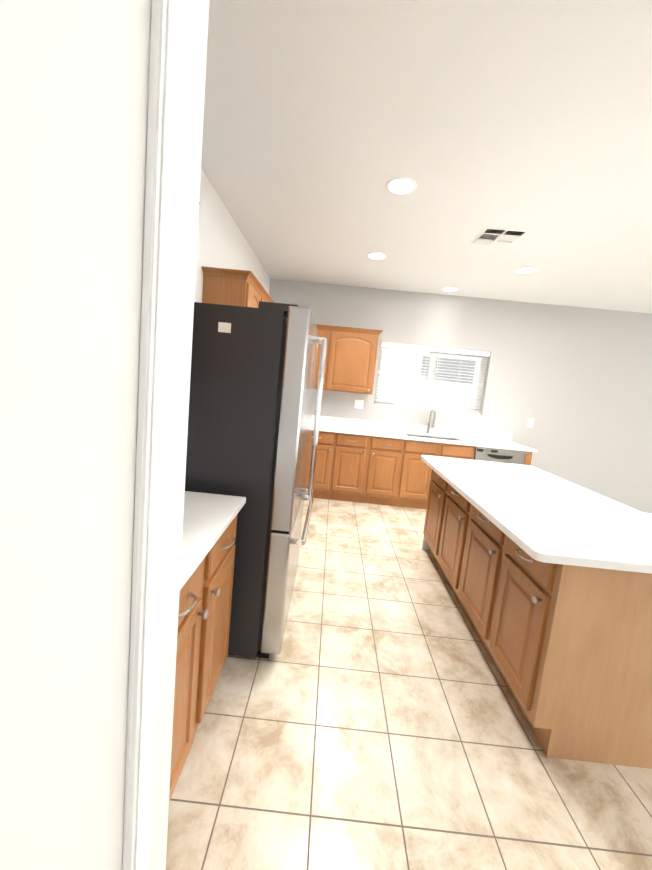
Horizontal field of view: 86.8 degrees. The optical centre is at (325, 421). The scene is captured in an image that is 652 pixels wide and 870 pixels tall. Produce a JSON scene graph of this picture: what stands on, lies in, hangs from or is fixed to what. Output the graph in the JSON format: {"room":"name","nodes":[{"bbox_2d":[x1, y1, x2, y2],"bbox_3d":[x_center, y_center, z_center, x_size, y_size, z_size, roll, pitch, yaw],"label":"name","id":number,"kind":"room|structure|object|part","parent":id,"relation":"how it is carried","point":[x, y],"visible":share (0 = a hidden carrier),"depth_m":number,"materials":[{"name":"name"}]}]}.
{"room":"kitchen","nodes":[
{"label":"kitchen","id":0,"kind":"room"},
{"bbox_2d":[0,0,208,869],"bbox_3d":[-0.780,0.175,-1.496,0.850,2.780,4.525,6,6,1],"label":"wall","id":1,"kind":"structure","parent":0,"point":[74,76],"depth_m":0.43,"materials":[{"name":"white paint"}]},
{"bbox_2d":[122,0,186,869],"bbox_3d":[-0.331,0.343,0.159,0.022,2.160,1.000,6,6,1],"label":"door frame","id":2,"kind":"structure","parent":1,"relation":"attached to","point":[166,72],"depth_m":0.57,"materials":[{"name":"white wood"}]},
{"bbox_2d":[194,168,269,302],"bbox_3d":[-1.010,-0.342,2.856,0.150,2.780,4.225,6,6,1],"label":"wall","id":3,"kind":"structure","parent":0,"point":[222,242],"depth_m":2.65,"materials":[{"name":"white paint"}]},
{"bbox_2d":[201,266,264,307],"bbox_3d":[-0.737,-0.692,2.708,0.324,0.816,0.443,6,6,1],"label":"upper cabinet","id":4,"kind":"object","parent":3,"relation":"attached to","point":[222,286],"depth_m":2.46,"materials":[{"name":"brown wood"}]},
{"bbox_2d":[265,290,272,301],"bbox_3d":[-0.703,-0.966,3.095,0.324,0.354,0.383,6,6,1],"label":"upper cabinet","id":5,"kind":"object","parent":3,"relation":"attached to","point":[267,299],"depth_m":3.09,"materials":[{"name":"brown wood"}]},
{"bbox_2d":[166,498,651,869],"bbox_3d":[2.934,1.472,2.941,8.350,0.080,4.245,6,6,1],"label":"floor","id":6,"kind":"structure","parent":0,"point":[370,716],"depth_m":1.40,"materials":[{"name":"beige tile"}]},
{"bbox_2d":[169,515,236,801],"bbox_3d":[-0.740,0.830,1.245,0.663,0.875,0.772,6,6,1],"label":"base cabinet","id":7,"kind":"object","parent":6,"relation":"on","point":[205,602],"visible":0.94,"depth_m":1.23,"materials":[{"name":"brown wood"}]},
{"bbox_2d":[180,491,245,589],"bbox_3d":[-0.700,0.329,1.207,0.645,0.130,0.810,6,6,1],"label":"countertop","id":8,"kind":"structure","parent":7,"relation":"on","point":[208,518],"depth_m":1.30,"materials":[{"name":"white stone"}]},
{"bbox_2d":[185,301,326,658],"bbox_3d":[-0.507,0.278,2.129,0.876,1.812,0.880,6,6,1],"label":"refrigerator","id":9,"kind":"object","parent":6,"relation":"on","point":[252,379],"visible":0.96,"depth_m":1.67,"materials":[{"name":"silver metal"}]},
{"bbox_3d":[-0.195,0.288,2.122,0.106,1.757,0.880,6,6,1],"label":"door","id":10,"kind":"part","parent":9,"relation":"part of","materials":[{"name":"silver metal"}]},
{"bbox_3d":[-0.083,0.058,2.093,0.074,1.117,0.709,6,6,1],"label":"handle","id":11,"kind":"part","parent":9,"relation":"part of","materials":[{"name":"silver metal"}]},
{"bbox_2d":[305,430,332,498],"bbox_3d":[-0.144,0.507,4.585,0.456,0.876,0.627,6,6,1],"label":"base cabinet","id":12,"kind":"object","parent":6,"relation":"on","point":[324,457],"depth_m":4.27,"materials":[{"name":"brown wood"}]},
{"bbox_2d":[329,432,368,502],"bbox_3d":[0.293,0.550,4.577,0.423,0.876,0.627,6,6,1],"label":"base cabinet","id":13,"kind":"object","parent":6,"relation":"on","point":[347,472],"depth_m":4.27,"materials":[{"name":"brown wood"}]},
{"bbox_2d":[361,436,404,505],"bbox_3d":[0.714,0.591,4.571,0.422,0.876,0.627,6,6,1],"label":"base cabinet","id":14,"kind":"object","parent":6,"relation":"on","point":[372,470],"depth_m":4.26,"materials":[{"name":"brown wood"}]},
{"bbox_2d":[397,439,440,508],"bbox_3d":[1.141,0.633,4.564,0.436,0.876,0.627,6,6,1],"label":"base cabinet","id":15,"kind":"object","parent":6,"relation":"on","point":[413,485],"depth_m":4.25,"materials":[{"name":"brown wood"}]},
{"bbox_2d":[437,443,475,459],"bbox_3d":[1.575,0.675,4.556,0.436,0.876,0.627,6,6,1],"label":"base cabinet","id":16,"kind":"object","parent":6,"relation":"on","point":[445,450],"depth_m":4.21,"materials":[{"name":"brown wood"}]},
{"bbox_2d":[311,415,536,451],"bbox_3d":[0.804,0.206,4.502,3.507,0.342,0.672,6,6,1],"label":"countertop","id":17,"kind":"structure","parent":16,"relation":"on","point":[415,432],"depth_m":4.15,"materials":[{"name":"white stone"}]},
{"bbox_2d":[426,409,435,433],"bbox_3d":[1.449,0.003,4.642,0.112,0.348,0.236,6,6,1],"label":"faucet","id":18,"kind":"object","parent":17,"relation":"on","point":[429,424],"visible":1,"depth_m":4.71,"materials":[{"name":"silver metal"}]},
{"bbox_2d":[474,446,525,464],"bbox_3d":[2.093,0.729,4.532,0.594,0.872,0.604,6,6,1],"label":"dishwasher","id":19,"kind":"object","parent":6,"relation":"on","point":[499,455],"visible":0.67,"depth_m":4.20,"materials":[{"name":"silver metal"}]},
{"bbox_2d":[422,471,651,768],"bbox_3d":[1.217,0.905,2.295,0.716,0.862,1.808,6,6,1],"label":"kitchen island","id":20,"kind":"object","parent":6,"relation":"on","point":[547,576],"depth_m":1.43,"materials":[{"name":"brown wood"}]},
{"bbox_2d":[421,455,651,574],"bbox_3d":[1.338,0.469,2.233,1.013,0.038,1.844,6,6,1],"label":"island countertop","id":21,"kind":"structure","parent":20,"relation":"on","point":[557,521],"depth_m":1.80,"materials":[{"name":"white stone"}]},
{"bbox_2d":[201,0,651,313],"bbox_3d":[3.146,-1.117,0.380,8.350,0.100,8.750,6,6,1],"label":"ceiling","id":22,"kind":"structure","parent":0,"point":[325,122],"depth_m":1.82,"materials":[{"name":"white paint"}]},
{"bbox_2d":[367,252,386,259],"bbox_3d":[0.511,-1.668,3.475,0.200,0.008,0.200,6,6,1],"label":"recessed light","id":23,"kind":"object","parent":22,"relation":"in","point":[376,255],"visible":1,"depth_m":3.46,"materials":[{"name":"white plastic"}]},
{"bbox_2d":[386,177,416,194],"bbox_3d":[0.488,-1.530,2.243,0.200,0.008,0.200,6,6,1],"label":"recessed light","id":24,"kind":"object","parent":22,"relation":"in","point":[401,185],"visible":1,"depth_m":2.23,"materials":[{"name":"white plastic"}]},
{"bbox_2d":[442,287,457,291],"bbox_3d":[1.560,-1.666,4.343,0.200,0.008,0.200,6,6,1],"label":"recessed light","id":25,"kind":"object","parent":22,"relation":"in","point":[449,289],"visible":1,"depth_m":4.33,"materials":[{"name":"white plastic"}]},
{"bbox_2d":[469,226,530,246],"bbox_3d":[1.409,-1.506,2.825,0.350,0.012,0.350,6,6,1],"label":"ceiling vent","id":26,"kind":"object","parent":22,"relation":"in","point":[498,236],"visible":1,"depth_m":2.80,"materials":[{"name":"white metal"}]},
{"bbox_2d":[515,266,537,273],"bbox_3d":[2.015,-1.523,3.470,0.200,0.008,0.200,6,6,1],"label":"recessed light","id":27,"kind":"object","parent":22,"relation":"in","point":[524,270],"visible":1,"depth_m":3.46,"materials":[{"name":"white plastic"}]},
{"bbox_2d":[269,279,651,512],"bbox_3d":[3.200,-0.161,4.813,8.200,2.780,0.150,6,6,1],"label":"wall","id":28,"kind":"structure","parent":0,"point":[574,383],"depth_m":4.68,"materials":[{"name":"grey paint"}]},
{"bbox_2d":[314,324,382,394],"bbox_3d":[-0.112,-0.803,4.214,1.496,0.816,1.070,6,6,1],"label":"upper cabinet","id":29,"kind":"object","parent":28,"relation":"attached to","point":[350,359],"depth_m":4.42,"materials":[{"name":"brown wood"}]},
{"bbox_2d":[354,399,363,408],"bbox_3d":[0.459,-0.243,4.798,0.125,0.125,0.010,6,6,1],"label":"light switch","id":30,"kind":"object","parent":28,"relation":"attached to","point":[358,404],"visible":1,"depth_m":4.79,"materials":[{"name":"white plastic"}]},
{"bbox_2d":[374,347,487,412],"bbox_3d":[1.455,-0.604,4.849,1.502,0.871,0.055,6,6,1],"label":"window","id":31,"kind":"structure","parent":28,"relation":"in","point":[431,376],"depth_m":4.84,"materials":[{"name":"white plastic"}]},
{"bbox_2d":[374,342,434,409],"bbox_3d":[1.081,-0.633,4.782,0.740,0.868,0.070,6,6,1],"label":"window blind","id":32,"kind":"object","parent":31,"relation":"attached to","point":[386,345],"visible":0.96,"depth_m":4.77,"materials":[{"name":"white plastic"}]},
{"bbox_2d":[427,347,490,414],"bbox_3d":[1.825,-0.560,4.769,0.740,0.868,0.070,6,6,1],"label":"window blind","id":33,"kind":"object","parent":31,"relation":"attached to","point":[462,352],"visible":0.92,"depth_m":4.76,"materials":[{"name":"white plastic"}]},
{"bbox_2d":[527,418,533,427],"bbox_3d":[2.825,0.019,4.763,0.079,0.125,0.008,6,6,1],"label":"outlet","id":34,"kind":"object","parent":28,"relation":"attached to","point":[530,423],"visible":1,"depth_m":4.76,"materials":[{"name":"white plastic"}]},
{"label":"outside","id":35,"kind":"structure","parent":0,"visible":0},
{"bbox_2d":[377,348,480,408],"bbox_3d":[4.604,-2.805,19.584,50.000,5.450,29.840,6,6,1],"label":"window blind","id":36,"kind":"structure","parent":35,"point":[447,356],"depth_m":10.54,"materials":[{"name":"white paint"}]}
]}

